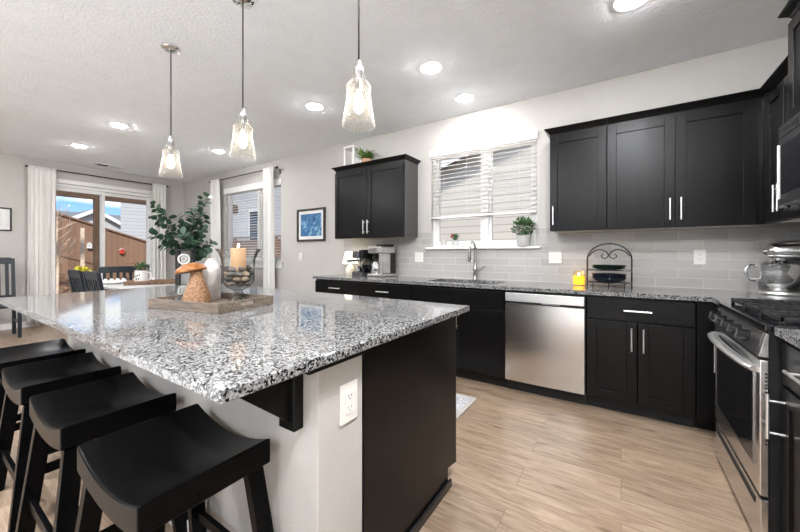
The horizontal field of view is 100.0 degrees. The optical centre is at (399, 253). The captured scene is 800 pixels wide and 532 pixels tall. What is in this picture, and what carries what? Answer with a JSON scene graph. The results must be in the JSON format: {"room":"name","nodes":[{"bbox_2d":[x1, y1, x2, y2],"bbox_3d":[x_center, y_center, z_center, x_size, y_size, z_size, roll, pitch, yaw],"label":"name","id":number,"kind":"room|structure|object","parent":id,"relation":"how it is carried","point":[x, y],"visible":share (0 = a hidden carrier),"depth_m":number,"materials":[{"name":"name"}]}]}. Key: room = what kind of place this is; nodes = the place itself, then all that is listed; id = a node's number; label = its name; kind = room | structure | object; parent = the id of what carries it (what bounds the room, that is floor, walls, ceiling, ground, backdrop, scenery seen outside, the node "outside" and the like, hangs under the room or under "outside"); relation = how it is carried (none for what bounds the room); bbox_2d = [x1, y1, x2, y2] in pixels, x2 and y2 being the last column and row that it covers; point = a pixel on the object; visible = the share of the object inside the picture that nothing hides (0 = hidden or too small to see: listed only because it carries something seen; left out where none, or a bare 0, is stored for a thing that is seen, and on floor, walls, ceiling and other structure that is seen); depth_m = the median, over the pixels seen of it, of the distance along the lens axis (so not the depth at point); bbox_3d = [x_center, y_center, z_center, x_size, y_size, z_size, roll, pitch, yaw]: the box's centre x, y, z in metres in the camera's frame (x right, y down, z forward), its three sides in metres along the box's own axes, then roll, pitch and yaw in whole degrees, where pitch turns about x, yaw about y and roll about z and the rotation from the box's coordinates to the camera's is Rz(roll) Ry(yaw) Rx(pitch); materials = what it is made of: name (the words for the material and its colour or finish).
{"room":"kitchen","nodes":[
{"label":"kitchen","id":0,"kind":"room"},
{"bbox_2d":[0,153,183,324],"bbox_3d":[-7.112,-0.191,4.073,0.160,2.775,8.180,0,0,33],"label":"wall","id":1,"kind":"structure","parent":0,"point":[13,171],"depth_m":5.46,"materials":[{"name":"paint"}]},
{"bbox_2d":[0,207,11,230],"bbox_3d":[-6.320,-0.543,5.108,0.025,0.364,0.540,0,0,33],"label":"framed print","id":2,"kind":"object","parent":1,"relation":"attached to","point":[5,213],"visible":1,"depth_m":5.28,"materials":[{"name":"black paper"}]},
{"bbox_2d":[0,322,39,329],"bbox_3d":[-7.043,1.152,4.020,0.014,0.090,8.166,0,0,33],"label":"baseboard","id":3,"kind":"structure","parent":1,"relation":"attached to","point":[3,326],"depth_m":5.33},
{"bbox_2d":[41,178,151,324],"bbox_3d":[-5.581,-0.048,6.358,0.144,2.490,1.700,0,0,33],"label":"door","id":4,"kind":"structure","parent":1,"relation":"in","point":[113,192],"depth_m":6.34,"materials":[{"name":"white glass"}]},
{"bbox_2d":[25,165,168,186],"bbox_3d":[-5.499,-1.381,6.274,0.112,0.107,2.040,0,0,33],"label":"curtain rod","id":5,"kind":"object","parent":1,"relation":"attached to","point":[25,165],"visible":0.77,"depth_m":6.16,"materials":[{"name":"black metal"}]},
{"bbox_2d":[26,165,56,324],"bbox_3d":[-5.920,-0.147,5.558,0.076,2.585,0.356,0,0,33],"label":"curtain","id":6,"kind":"object","parent":5,"relation":"hanging from","point":[41,271],"visible":0.84,"depth_m":5.55,"materials":[{"name":"white fabric"}]},
{"bbox_2d":[152,183,165,278],"bbox_3d":[-4.996,-0.147,6.960,0.078,2.585,0.271,0,0,33],"label":"curtain","id":7,"kind":"object","parent":5,"relation":"hanging from","point":[158,190],"visible":0.52,"depth_m":6.94,"materials":[{"name":"white fabric"}]},
{"bbox_2d":[68,335,361,531],"bbox_3d":[-1.244,0.771,1.770,2.535,0.852,0.204,0,0,33],"label":"wall","id":8,"kind":"structure","parent":0,"point":[313,473],"depth_m":1.08,"materials":[{"name":"paint"}]},
{"bbox_2d":[240,374,302,431],"bbox_3d":[-0.385,0.421,0.947,0.070,0.215,0.225,0,0,33],"label":"bracket","id":9,"kind":"object","parent":8,"relation":"attached to","point":[283,400],"visible":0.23,"depth_m":0.99,"materials":[{"name":"black wood"}]},
{"bbox_2d":[304,351,364,374],"bbox_3d":[-1.259,0.329,1.757,2.565,0.030,0.250,0,0,33],"label":"trim","id":10,"kind":"structure","parent":8,"relation":"on","point":[362,352],"depth_m":1.03,"materials":[{"name":"black wood"}]},
{"bbox_2d":[340,379,356,426],"bbox_3d":[-0.166,0.483,1.093,0.009,0.128,0.082,0,0,33],"label":"wall outlet","id":11,"kind":"object","parent":8,"relation":"attached to","point":[348,391],"visible":1,"depth_m":1.08,"materials":[{"name":"white plastic"}]},
{"bbox_2d":[346,390,352,414],"bbox_3d":[-0.163,0.483,1.092,0.003,0.070,0.034,0,0,33],"label":"socket","id":12,"kind":"object","parent":11,"relation":"attached to","point":[349,393],"depth_m":1.09,"materials":[{"name":"white plastic"}]},
{"bbox_2d":[0,325,752,531],"bbox_3d":[-3.187,1.257,1.488,9.560,0.120,8.500,0,0,33],"label":"floor","id":13,"kind":"structure","parent":0,"point":[526,461],"depth_m":1.83,"materials":[{"name":"brown wood"}]},
{"bbox_2d":[0,257,21,337],"bbox_3d":[-5.766,0.626,4.744,0.569,1.142,0.500,0,0,33],"label":"dining chair","id":14,"kind":"object","parent":13,"relation":"on","point":[3,260],"visible":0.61,"depth_m":5.00,"materials":[{"name":"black wood"}]},
{"bbox_2d":[0,339,85,421],"bbox_3d":[-2.195,0.886,2.022,0.532,0.622,0.432,0,0,33],"label":"bar stool","id":15,"kind":"object","parent":13,"relation":"on","point":[10,356],"visible":0.31,"depth_m":2.03,"materials":[{"name":"black wood"}]},
{"bbox_2d":[0,352,120,531],"bbox_3d":[-1.719,0.886,1.708,0.532,0.622,0.432,0,0,33],"label":"bar stool","id":16,"kind":"object","parent":13,"relation":"on","point":[20,383],"visible":0.69,"depth_m":1.65,"materials":[{"name":"black wood"}]},
{"bbox_2d":[67,270,85,292],"bbox_3d":[-3.875,0.699,4.370,0.500,0.997,0.565,0,0,33],"label":"dining chair","id":17,"kind":"object","parent":13,"relation":"on","point":[76,280],"visible":0.22,"depth_m":4.15,"materials":[{"name":"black wood"}]},
{"bbox_2d":[82,271,103,291],"bbox_3d":[-3.358,0.699,4.029,0.500,0.997,0.565,0,0,33],"label":"dining chair","id":18,"kind":"object","parent":13,"relation":"on","point":[92,280],"visible":0.2,"depth_m":3.80,"materials":[{"name":"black wood"}]},
{"bbox_2d":[15,372,187,531],"bbox_3d":[-1.212,0.886,1.375,0.532,0.622,0.432,0,0,33],"label":"bar stool","id":19,"kind":"object","parent":13,"relation":"on","point":[64,419],"visible":0.73,"depth_m":1.32,"materials":[{"name":"black wood"}]},
{"bbox_2d":[97,266,136,283],"bbox_3d":[-4.272,0.699,5.190,0.565,0.997,0.500,0,0,33],"label":"dining chair","id":20,"kind":"object","parent":13,"relation":"on","point":[113,269],"visible":0.16,"depth_m":5.32,"materials":[{"name":"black wood"}]},
{"bbox_2d":[103,283,174,289],"bbox_3d":[-3.239,0.817,4.672,2.150,0.760,1.080,0,0,33],"label":"dining table","id":21,"kind":"object","parent":13,"relation":"on","point":[106,286],"visible":0.02,"depth_m":4.48,"materials":[{"name":"white wood"}]},
{"bbox_2d":[123,279,174,285],"bbox_3d":[-3.583,0.408,4.850,0.600,0.055,0.309,0,0,-29],"label":"wooden tray","id":22,"kind":"object","parent":21,"relation":"on","point":[155,281],"visible":0.92,"depth_m":4.74,"materials":[{"name":"brown wood"}]},
{"bbox_2d":[125,261,151,280],"bbox_3d":[-3.741,0.257,4.816,0.375,0.321,0.223,0,0,0],"label":"potted plant","id":23,"kind":"object","parent":22,"relation":"on","point":[139,275],"visible":0.97,"depth_m":4.77,"materials":[{"name":"white ceramic"}]},
{"bbox_2d":[134,270,148,280],"bbox_3d":[-3.702,0.328,4.815,0.176,0.180,0.176,0,0,0],"label":"plant pot","id":24,"kind":"object","parent":23,"relation":"on","point":[139,275],"depth_m":4.75,"materials":[{"name":"white ceramic"}]},
{"bbox_2d":[148,192,217,260],"bbox_3d":[-3.243,-0.235,4.987,0.960,1.342,0.520,0,0,13],"label":"eucalyptus arrangement","id":25,"kind":"object","parent":21,"relation":"on","point":[191,241],"visible":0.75,"depth_m":4.93,"materials":[{"name":"green plant"}]},
{"bbox_2d":[174,249,195,284],"bbox_3d":[-2.906,0.186,4.547,0.210,0.500,0.214,0,0,-22],"label":"lantern","id":26,"kind":"object","parent":21,"relation":"on","point":[182,256],"visible":0.77,"depth_m":4.54,"materials":[{"name":"black metal"}]},
{"bbox_2d":[75,404,273,531],"bbox_3d":[-0.688,0.886,1.030,0.532,0.622,0.432,0,0,33],"label":"bar stool","id":27,"kind":"object","parent":13,"relation":"on","point":[143,476],"visible":1,"depth_m":0.99,"materials":[{"name":"black wood"}]},
{"bbox_2d":[315,279,359,295],"bbox_3d":[-0.616,0.755,4.290,0.721,0.883,0.657,0,0,33],"label":"base cabinet","id":28,"kind":"object","parent":13,"relation":"on","point":[321,285],"visible":0.12,"depth_m":4.03,"materials":[{"name":"black wood"}]},
{"bbox_2d":[313,274,799,305],"bbox_3d":[0.827,0.298,3.182,4.380,0.030,0.915,0,0,33],"label":"countertop","id":29,"kind":"structure","parent":28,"relation":"on","point":[705,295],"depth_m":2.73,"materials":[{"name":"stone"}]},
{"bbox_2d":[342,251,357,274],"bbox_3d":[-0.667,0.125,4.505,0.210,0.315,0.210,0,0,33],"label":"table lamp","id":30,"kind":"object","parent":29,"relation":"on","point":[348,254],"visible":0.88,"depth_m":4.44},
{"bbox_2d":[347,250,375,275],"bbox_3d":[-0.504,0.115,4.319,0.321,0.335,0.218,0,0,-43],"label":"espresso machine","id":31,"kind":"object","parent":29,"relation":"on","point":[362,256],"visible":0.87,"depth_m":4.28,"materials":[{"name":"metal"}]},
{"bbox_2d":[367,244,395,276],"bbox_3d":[-0.231,0.084,4.223,0.252,0.398,0.270,0,0,41],"label":"coffee maker","id":32,"kind":"object","parent":29,"relation":"on","point":[384,265],"visible":1,"depth_m":4.14,"materials":[{"name":"metal"}]},
{"bbox_2d":[467,241,485,279],"bbox_3d":[0.814,0.072,3.564,0.147,0.422,0.220,0,0,33],"label":"kitchen faucet","id":33,"kind":"object","parent":29,"relation":"on","point":[475,269],"visible":1,"depth_m":3.63,"materials":[{"name":"metal"}]},
{"bbox_2d":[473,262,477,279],"bbox_3d":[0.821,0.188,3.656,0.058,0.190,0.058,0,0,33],"label":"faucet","id":34,"kind":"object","parent":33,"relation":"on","point":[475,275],"depth_m":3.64,"materials":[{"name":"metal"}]},
{"bbox_2d":[573,273,584,284],"bbox_3d":[1.616,0.218,3.031,0.102,0.128,0.102,0,0,33],"label":"jar candle","id":35,"kind":"object","parent":29,"relation":"on","point":[578,280],"visible":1,"depth_m":2.99,"materials":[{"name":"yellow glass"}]},
{"bbox_2d":[586,243,632,287],"bbox_3d":[1.778,0.095,2.859,0.337,0.376,0.120,0,0,33],"label":"plate rack","id":36,"kind":"object","parent":29,"relation":"on","point":[587,269],"visible":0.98,"depth_m":2.86,"materials":[{"name":"black metal"}]},
{"bbox_2d":[592,277,625,282],"bbox_3d":[1.774,0.220,2.853,0.256,0.040,0.205,0,0,33],"label":"bowl","id":37,"kind":"object","parent":36,"relation":"on","point":[611,280],"visible":0.84,"depth_m":2.78,"materials":[{"name":"blue ceramic"}]},
{"bbox_2d":[592,275,625,277],"bbox_3d":[1.774,0.204,2.853,0.256,0.040,0.205,0,0,33],"label":"bowl","id":38,"kind":"object","parent":37,"relation":"on","point":[592,275],"visible":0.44,"depth_m":2.77,"materials":[{"name":"blue ceramic"}]},
{"bbox_2d":[592,273,626,275],"bbox_3d":[1.774,0.190,2.853,0.256,0.040,0.205,0,0,33],"label":"bowl","id":39,"kind":"object","parent":38,"relation":"on","point":[595,274],"visible":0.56,"depth_m":2.81,"materials":[{"name":"blue ceramic"}]},
{"bbox_2d":[744,240,799,295],"bbox_3d":[2.653,0.096,2.331,0.370,0.373,0.230,0,0,39],"label":"stand mixer","id":40,"kind":"object","parent":29,"relation":"on","point":[780,276],"visible":1,"depth_m":2.29,"materials":[{"name":"silver metal"}]},
{"bbox_2d":[744,264,799,290],"bbox_3d":[2.619,0.165,2.355,0.288,0.184,0.229,0,0,33],"label":"mixing bowl","id":41,"kind":"object","parent":40,"relation":"on","point":[778,277],"depth_m":2.29,"materials":[{"name":"silver metal"}]},
{"bbox_2d":[359,281,411,299],"bbox_3d":[-0.018,0.755,3.897,0.703,0.883,0.657,0,0,33],"label":"base cabinet","id":42,"kind":"object","parent":13,"relation":"on","point":[369,289],"visible":0.09,"depth_m":3.63,"materials":[{"name":"black wood"}]},
{"bbox_2d":[362,316,455,531],"bbox_3d":[-0.254,0.755,1.723,0.869,0.883,0.800,0,0,33],"label":"base cabinet","id":43,"kind":"object","parent":13,"relation":"on","point":[409,380],"visible":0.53,"depth_m":1.39,"materials":[{"name":"black wood"}]},
{"bbox_2d":[0,283,469,403],"bbox_3d":[-1.103,0.298,1.993,2.655,0.030,1.365,0,0,33],"label":"countertop","id":44,"kind":"structure","parent":43,"relation":"on","point":[222,358],"depth_m":1.27,"materials":[{"name":"stone"}]},
{"bbox_2d":[148,292,272,313],"bbox_3d":[-1.019,0.259,1.830,0.510,0.048,0.356,0,0,22],"label":"serving tray","id":45,"kind":"object","parent":44,"relation":"on","point":[223,305],"visible":0.76,"depth_m":1.71,"materials":[{"name":"brown wood"}]},
{"bbox_2d":[175,263,211,302],"bbox_3d":[-1.135,0.159,1.849,0.176,0.222,0.163,0,0,33],"label":"mushroom","id":46,"kind":"object","parent":45,"relation":"on","point":[196,290],"visible":0.91,"depth_m":1.81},
{"bbox_2d":[203,258,220,299],"bbox_3d":[-1.116,0.149,1.984,0.104,0.242,0.104,0,0,33],"label":"ceramic bottle","id":47,"kind":"object","parent":45,"relation":"on","point":[212,274],"visible":0.84,"depth_m":1.95,"materials":[{"name":"white ceramic"}]},
{"bbox_2d":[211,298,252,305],"bbox_3d":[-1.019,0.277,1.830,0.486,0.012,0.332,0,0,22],"label":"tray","id":48,"kind":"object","parent":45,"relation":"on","point":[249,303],"depth_m":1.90,"materials":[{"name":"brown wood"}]},
{"bbox_2d":[215,249,260,301],"bbox_3d":[-0.914,0.121,1.901,0.238,0.297,0.238,0,0,33],"label":"hurricane vase","id":49,"kind":"object","parent":45,"relation":"on","point":[215,249],"visible":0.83,"depth_m":1.89,"materials":[{"name":"clear glass"}]},
{"label":"pebble","id":50,"kind":"object","parent":49,"relation":"in","visible":0},
{"bbox_2d":[230,244,245,271],"bbox_3d":[-0.914,0.031,1.901,0.082,0.178,0.082,0,0,33],"label":"pillar candle","id":51,"kind":"object","parent":50,"relation":"on","point":[237,255],"visible":0.73,"depth_m":1.87,"materials":[{"name":"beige wax"}]},
{"bbox_2d":[412,284,507,386],"bbox_3d":[0.675,0.755,3.441,0.951,0.883,0.657,0,0,33],"label":"base cabinet","id":52,"kind":"object","parent":13,"relation":"on","point":[480,331],"visible":0.39,"depth_m":3.09,"materials":[{"name":"black wood"}]},
{"bbox_2d":[456,393,476,418],"bbox_3d":[0.155,1.192,2.840,0.885,0.008,0.405,0,0,33],"label":"kitchen mat","id":53,"kind":"object","parent":13,"relation":"on","point":[463,402],"visible":0.29,"depth_m":2.67,"materials":[{"name":"white fabric"}]},
{"bbox_2d":[505,290,586,404],"bbox_3d":[1.331,0.759,2.999,0.614,0.875,0.597,0,0,33],"label":"dishwasher","id":54,"kind":"object","parent":13,"relation":"on","point":[546,332],"visible":0.98,"depth_m":2.74,"materials":[{"name":"metal"}]},
{"bbox_2d":[587,295,694,427],"bbox_3d":[1.866,0.755,2.656,0.639,0.883,0.657,0,0,33],"label":"base cabinet","id":55,"kind":"object","parent":13,"relation":"on","point":[641,351],"visible":0.99,"depth_m":2.40,"materials":[{"name":"black wood"}]},
{"bbox_2d":[694,301,720,431],"bbox_3d":[2.218,0.755,1.959,0.708,0.883,0.408,0,0,33],"label":"base cabinet","id":56,"kind":"object","parent":13,"relation":"on","point":[704,418],"visible":0.09,"depth_m":2.20,"materials":[{"name":"black wood"}]},
{"bbox_2d":[707,298,799,531],"bbox_3d":[1.877,0.722,1.477,0.736,0.950,0.757,0,0,33],"label":"gas range","id":57,"kind":"object","parent":13,"relation":"on","point":[748,353],"visible":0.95,"depth_m":1.44,"materials":[{"name":"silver metal"}]},
{"bbox_2d":[718,302,799,330],"bbox_3d":[1.912,0.289,1.454,0.652,0.023,0.757,0,0,33],"label":"cooktop","id":58,"kind":"object","parent":57,"relation":"in","point":[757,320],"depth_m":1.49,"materials":[{"name":"black metal"}]},
{"bbox_2d":[765,342,799,531],"bbox_3d":[1.567,0.755,0.934,0.669,0.883,0.459,0,0,33],"label":"base cabinet","id":59,"kind":"object","parent":13,"relation":"on","point":[790,402],"visible":0.98,"depth_m":1.23,"materials":[{"name":"black wood"}]},
{"bbox_3d":[1.274,0.756,0.491,0.669,0.883,0.599,0,0,33],"label":"base cabinet","id":60,"kind":"object","parent":13,"relation":"on","visible":0},
{"bbox_2d":[774,327,799,347],"bbox_3d":[1.409,0.298,0.665,0.638,0.030,1.082,0,0,33],"label":"countertop","id":61,"kind":"structure","parent":60,"relation":"on","point":[792,336],"depth_m":1.20,"materials":[{"name":"stone"}]},
{"bbox_2d":[0,0,792,182],"bbox_3d":[-3.187,-1.648,1.488,9.560,0.140,8.500,0,0,33],"label":"ceiling","id":62,"kind":"structure","parent":0,"point":[69,69],"depth_m":2.74,"materials":[{"name":"white paint"}]},
{"bbox_2d":[109,122,128,127],"bbox_3d":[-3.446,-1.565,4.113,0.194,0.026,0.194,0,0,33],"label":"recessed light","id":63,"kind":"object","parent":62,"relation":"in","point":[115,124],"visible":1,"depth_m":4.09,"materials":[{"name":"white glass"}]},
{"bbox_2d":[160,42,180,167],"bbox_3d":[-1.752,-1.085,2.567,0.154,0.985,0.154,0,0,33],"label":"pendant lamp","id":64,"kind":"object","parent":62,"relation":"hanging from","point":[168,47],"visible":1,"depth_m":2.56,"materials":[{"name":"silver metal"}]},
{"bbox_2d":[168,136,173,155],"bbox_3d":[-1.752,-0.824,2.567,0.042,0.146,0.042,0,0,33],"label":"socket","id":65,"kind":"object","parent":64,"relation":"attached to","point":[170,141],"depth_m":2.55,"materials":[{"name":"metal"}]},
{"bbox_2d":[229,0,253,155],"bbox_3d":[-0.973,-1.085,2.078,0.154,0.985,0.154,0,0,33],"label":"pendant lamp","id":66,"kind":"object","parent":62,"relation":"hanging from","point":[244,4],"visible":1,"depth_m":2.07,"materials":[{"name":"white glass"}]},
{"bbox_2d":[239,108,246,132],"bbox_3d":[-0.973,-0.824,2.078,0.042,0.146,0.042,0,0,33],"label":"socket","id":67,"kind":"object","parent":66,"relation":"attached to","point":[242,115],"depth_m":2.06,"materials":[{"name":"metal"}]},
{"bbox_2d":[305,102,323,110],"bbox_3d":[-0.913,-1.565,3.595,0.194,0.026,0.194,0,0,33],"label":"recessed light","id":68,"kind":"object","parent":62,"relation":"in","point":[313,106],"visible":1,"depth_m":3.57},
{"bbox_2d":[342,0,373,121],"bbox_3d":[-0.192,-1.085,1.563,0.154,0.985,0.154,0,0,33],"label":"pendant lamp","id":69,"kind":"object","parent":62,"relation":"hanging from","point":[358,104],"visible":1,"depth_m":1.55,"materials":[{"name":"white glass"}]},
{"bbox_2d":[354,60,362,92],"bbox_3d":[-0.192,-0.824,1.563,0.042,0.146,0.042,0,0,33],"label":"socket","id":70,"kind":"object","parent":69,"relation":"attached to","point":[358,69],"depth_m":1.55,"materials":[{"name":"metal"}]},
{"bbox_2d":[420,61,442,73],"bbox_3d":[0.264,-1.565,2.844,0.194,0.026,0.194,0,0,33],"label":"recessed light","id":71,"kind":"object","parent":62,"relation":"in","point":[430,67],"visible":1,"depth_m":2.82,"materials":[{"name":"white glass"}]},
{"bbox_2d":[455,93,473,102],"bbox_3d":[0.654,-1.565,3.401,0.194,0.026,0.194,0,0,33],"label":"recessed light","id":72,"kind":"object","parent":62,"relation":"in","point":[462,98],"visible":1,"depth_m":3.38,"materials":[{"name":"white glass"}]},
{"bbox_2d":[613,0,646,11],"bbox_3d":[1.438,-1.565,2.083,0.194,0.026,0.194,0,0,33],"label":"recessed light","id":73,"kind":"object","parent":62,"relation":"in","point":[619,5],"visible":1,"depth_m":2.11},
{"bbox_2d":[184,36,799,401],"bbox_3d":[-0.896,-0.191,4.967,9.560,2.775,0.169,0,0,33],"label":"wall","id":74,"kind":"structure","parent":0,"point":[307,179],"depth_m":3.33,"materials":[{"name":"paint"}]},
{"bbox_2d":[209,166,280,182],"bbox_3d":[-2.872,-1.381,6.111,2.130,0.107,0.112,0,0,33],"label":"curtain rod","id":75,"kind":"object","parent":74,"relation":"attached to","point":[276,167],"visible":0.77,"depth_m":5.90,"materials":[{"name":"black metal"}]},
{"bbox_2d":[210,179,220,264],"bbox_3d":[-3.597,-0.147,6.537,0.345,2.585,0.076,0,0,33],"label":"curtain","id":76,"kind":"object","parent":75,"relation":"hanging from","point":[215,218],"visible":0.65,"depth_m":6.48,"materials":[{"name":"white fabric"}]},
{"bbox_2d":[263,167,274,287],"bbox_3d":[-2.207,-0.147,5.621,0.292,2.585,0.078,0,0,33],"label":"curtain","id":77,"kind":"object","parent":75,"relation":"hanging from","point":[268,181],"visible":0.78,"depth_m":5.59,"materials":[{"name":"white fabric"}]},
{"bbox_2d":[221,185,282,268],"bbox_3d":[-2.672,-0.488,6.097,1.830,1.470,0.165,0,0,33],"label":"window","id":78,"kind":"structure","parent":74,"relation":"in","point":[258,264],"depth_m":6.01,"materials":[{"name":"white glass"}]},
{"bbox_2d":[224,178,280,260],"bbox_3d":[-2.686,-0.568,6.075,1.726,1.380,0.068,0,0,33],"label":"window blind","id":79,"kind":"object","parent":78,"relation":"attached to","point":[277,182],"visible":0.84,"depth_m":6.09,"materials":[{"name":"white plastic"}]},
{"bbox_2d":[297,207,325,241],"bbox_3d":[-1.375,-0.445,5.175,0.620,0.504,0.030,0,0,33],"label":"framed picture","id":80,"kind":"object","parent":74,"relation":"attached to","point":[311,223],"visible":1,"depth_m":5.16},
{"bbox_2d":[301,213,321,235],"bbox_3d":[-1.375,-0.445,5.176,0.464,0.344,0.002,0,0,33],"label":"print","id":81,"kind":"object","parent":80,"relation":"attached to","point":[311,223],"depth_m":5.17},
{"bbox_2d":[331,154,420,239],"bbox_3d":[-0.335,-0.667,4.283,1.180,0.942,0.364,0,0,33],"label":"upper cabinet","id":82,"kind":"object","parent":74,"relation":"attached to","point":[378,198],"visible":1,"depth_m":4.10,"materials":[{"name":"black wood"}]},
{"bbox_2d":[343,145,362,165],"bbox_3d":[-0.627,-1.278,4.484,0.180,0.278,0.180,0,0,33],"label":"candle lantern","id":83,"kind":"object","parent":82,"relation":"on","point":[352,148],"visible":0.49,"depth_m":4.46,"materials":[{"name":"white wood"}]},
{"bbox_2d":[354,147,378,161],"bbox_3d":[-0.432,-1.244,4.353,0.320,0.210,0.319,0,0,33],"label":"potted fern","id":84,"kind":"object","parent":82,"relation":"on","point":[369,156],"visible":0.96,"depth_m":4.30,"materials":[{"name":"green plant"}]},
{"bbox_2d":[415,252,422,261],"bbox_3d":[0.233,0.042,4.117,0.118,0.118,0.009,0,0,33],"label":"wall outlet","id":85,"kind":"object","parent":74,"relation":"attached to","point":[418,255],"visible":1,"depth_m":4.12,"materials":[{"name":"white plastic"}]},
{"bbox_2d":[425,142,540,248],"bbox_3d":[0.890,-0.628,3.748,1.298,1.150,0.170,0,0,33],"label":"window","id":86,"kind":"structure","parent":74,"relation":"in","point":[487,242],"depth_m":3.71,"materials":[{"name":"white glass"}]},
{"bbox_2d":[430,130,537,218],"bbox_3d":[0.885,-0.831,3.723,1.220,0.825,0.068,0,0,33],"label":"window blind","id":87,"kind":"object","parent":86,"relation":"attached to","point":[530,137],"visible":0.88,"depth_m":3.66,"materials":[{"name":"white plastic"}]},
{"bbox_2d":[510,216,535,245],"bbox_3d":[1.265,-0.237,3.450,0.262,0.322,0.271,0,0,33],"label":"potted plant","id":88,"kind":"object","parent":86,"relation":"on","point":[523,239],"visible":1,"depth_m":3.40,"materials":[{"name":"green plant"}]},
{"bbox_2d":[516,235,530,245],"bbox_3d":[1.269,-0.133,3.445,0.148,0.115,0.148,0,0,33],"label":"pot","id":89,"kind":"object","parent":88,"relation":"on","point":[522,240],"depth_m":3.39,"materials":[{"name":"grey ceramic"}]},
{"bbox_2d":[549,251,561,262],"bbox_3d":[1.514,0.034,3.271,0.118,0.118,0.012,0,0,33],"label":"light switch","id":90,"kind":"object","parent":74,"relation":"attached to","point":[554,256],"visible":1,"depth_m":3.27,"materials":[{"name":"white plastic"}]},
{"bbox_2d":[544,118,607,232],"bbox_3d":[1.583,-0.658,3.020,0.483,0.914,0.364,0,0,33],"label":"upper cabinet","id":91,"kind":"object","parent":74,"relation":"attached to","point":[578,151],"visible":0.95,"depth_m":2.89,"materials":[{"name":"black wood"}]},
{"bbox_2d":[607,88,764,230],"bbox_3d":[2.171,-0.658,2.632,0.925,0.914,0.364,0,0,33],"label":"upper cabinet","id":92,"kind":"object","parent":74,"relation":"attached to","point":[698,163],"visible":0.99,"depth_m":2.49,"materials":[{"name":"black wood"}]},
{"bbox_2d":[694,250,705,263],"bbox_3d":[2.401,0.026,2.688,0.075,0.118,0.009,0,0,33],"label":"wall outlet","id":93,"kind":"object","parent":74,"relation":"attached to","point":[699,255],"visible":1,"depth_m":2.69,"materials":[{"name":"white plastic"}]},
{"bbox_3d":[0.738,-0.190,-1.097,0.160,2.775,8.180,0,0,33],"label":"wall","id":94,"kind":"structure","parent":0,"visible":0},
{"bbox_2d":[760,56,799,223],"bbox_3d":[2.422,-0.658,1.949,0.364,0.914,0.629,0,0,33],"label":"upper cabinet","id":95,"kind":"object","parent":94,"relation":"attached to","point":[775,99],"visible":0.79,"depth_m":2.14,"materials":[{"name":"black wood"}]},
{"bbox_2d":[778,0,799,120],"bbox_3d":[2.014,-0.994,1.385,0.429,0.612,0.850,0,0,33],"label":"upper cabinet","id":96,"kind":"object","parent":94,"relation":"attached to","point":[791,9],"visible":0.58,"depth_m":1.74,"materials":[{"name":"black wood"}]},
{"bbox_2d":[777,112,799,205],"bbox_3d":[1.996,-0.466,1.395,0.480,0.424,0.753,0,0,33],"label":"microwave","id":97,"kind":"object","parent":96,"relation":"attached to","point":[788,149],"visible":1,"depth_m":1.69,"materials":[{"name":"metal"}]},
{"label":"outside","id":98,"kind":"structure","parent":0,"visible":0},
{"bbox_3d":[-9.777,1.372,12.426,90.000,0.150,70.000,0,0,33],"label":"ground","id":99,"kind":"structure","parent":98,"visible":0},
{"bbox_2d":[58,211,120,220],"bbox_3d":[-35.716,-1.703,38.491,10.740,6.000,9.760,0,0,33],"label":"house","id":100,"kind":"structure","parent":99,"relation":"on","point":[118,217],"depth_m":38.93,"materials":[{"name":"grey"}]},
{"bbox_2d":[68,209,120,231],"bbox_3d":[-27.395,-1.103,28.401,9.760,4.800,5.740,0,0,33],"label":"house","id":101,"kind":"structure","parent":99,"relation":"on","point":[112,223],"depth_m":26.51,"materials":[{"name":"grey"}]},
{"bbox_2d":[59,274,133,292],"bbox_3d":[-7.966,0.878,9.677,2.550,0.906,7.000,0,0,33],"label":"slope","id":102,"kind":"structure","parent":99,"relation":"on","point":[64,285],"depth_m":9.10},
{"bbox_2d":[56,202,75,293],"bbox_3d":[-8.538,-0.132,8.288,1.020,2.360,0.902,0,0,33],"label":"young tree","id":103,"kind":"object","parent":102,"relation":"on","point":[58,251],"visible":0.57,"depth_m":8.33,"materials":[{"name":"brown plant"}]},
{"bbox_2d":[80,228,84,268],"bbox_3d":[-8.261,0.237,8.728,0.070,1.820,0.070,0,0,33],"label":"stake","id":104,"kind":"object","parent":102,"relation":"on","point":[82,230],"visible":0.64,"depth_m":8.70,"materials":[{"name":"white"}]},
{"bbox_2d":[56,213,145,276],"bbox_3d":[-8.704,-0.244,10.792,0.110,3.182,7.340,0,0,33],"label":"fence","id":105,"kind":"object","parent":99,"relation":"on","point":[134,247],"visible":0.04,"depth_m":10.02,"materials":[{"name":"brown wood"}]},
{"bbox_2d":[121,203,145,239],"bbox_3d":[-11.889,-3.053,19.766,7.740,8.700,8.760,0,0,-40],"label":"house","id":106,"kind":"structure","parent":99,"relation":"on","point":[133,216],"depth_m":14.76,"materials":[{"name":"grey"}]},
{"bbox_2d":[233,187,280,239],"bbox_3d":[-2.089,-2.603,16.463,8.960,7.800,8.740,0,0,33],"label":"house","id":107,"kind":"structure","parent":99,"relation":"on","point":[246,232],"depth_m":14.57,"materials":[{"name":"grey"}]},
{"bbox_2d":[233,235,280,256],"bbox_3d":[-3.722,0.372,10.115,8.845,1.850,0.100,0,0,33],"label":"fence","id":108,"kind":"object","parent":99,"relation":"on","point":[241,243],"visible":0.14,"depth_m":10.81,"materials":[{"name":"brown wood"}]},
{"bbox_2d":[441,146,530,240],"bbox_3d":[8.136,-1.483,8.172,13.740,5.560,8.760,0,0,33],"label":"house","id":109,"kind":"structure","parent":99,"relation":"on","point":[467,228],"depth_m":7.56,"materials":[{"name":"beige"}]},
{"bbox_3d":[-6.777,1.262,6.859,2.335,0.070,8.000,0,0,33],"label":"patio slab","id":110,"kind":"object","parent":99,"relation":"on","visible":0},
{"bbox_2d":[56,190,237,271],"bbox_3d":[-7.517,-0.173,7.585,0.160,2.800,8.000,0,0,33],"label":"frame","id":111,"kind":"object","parent":110,"relation":"on","point":[96,198],"visible":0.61,"depth_m":7.97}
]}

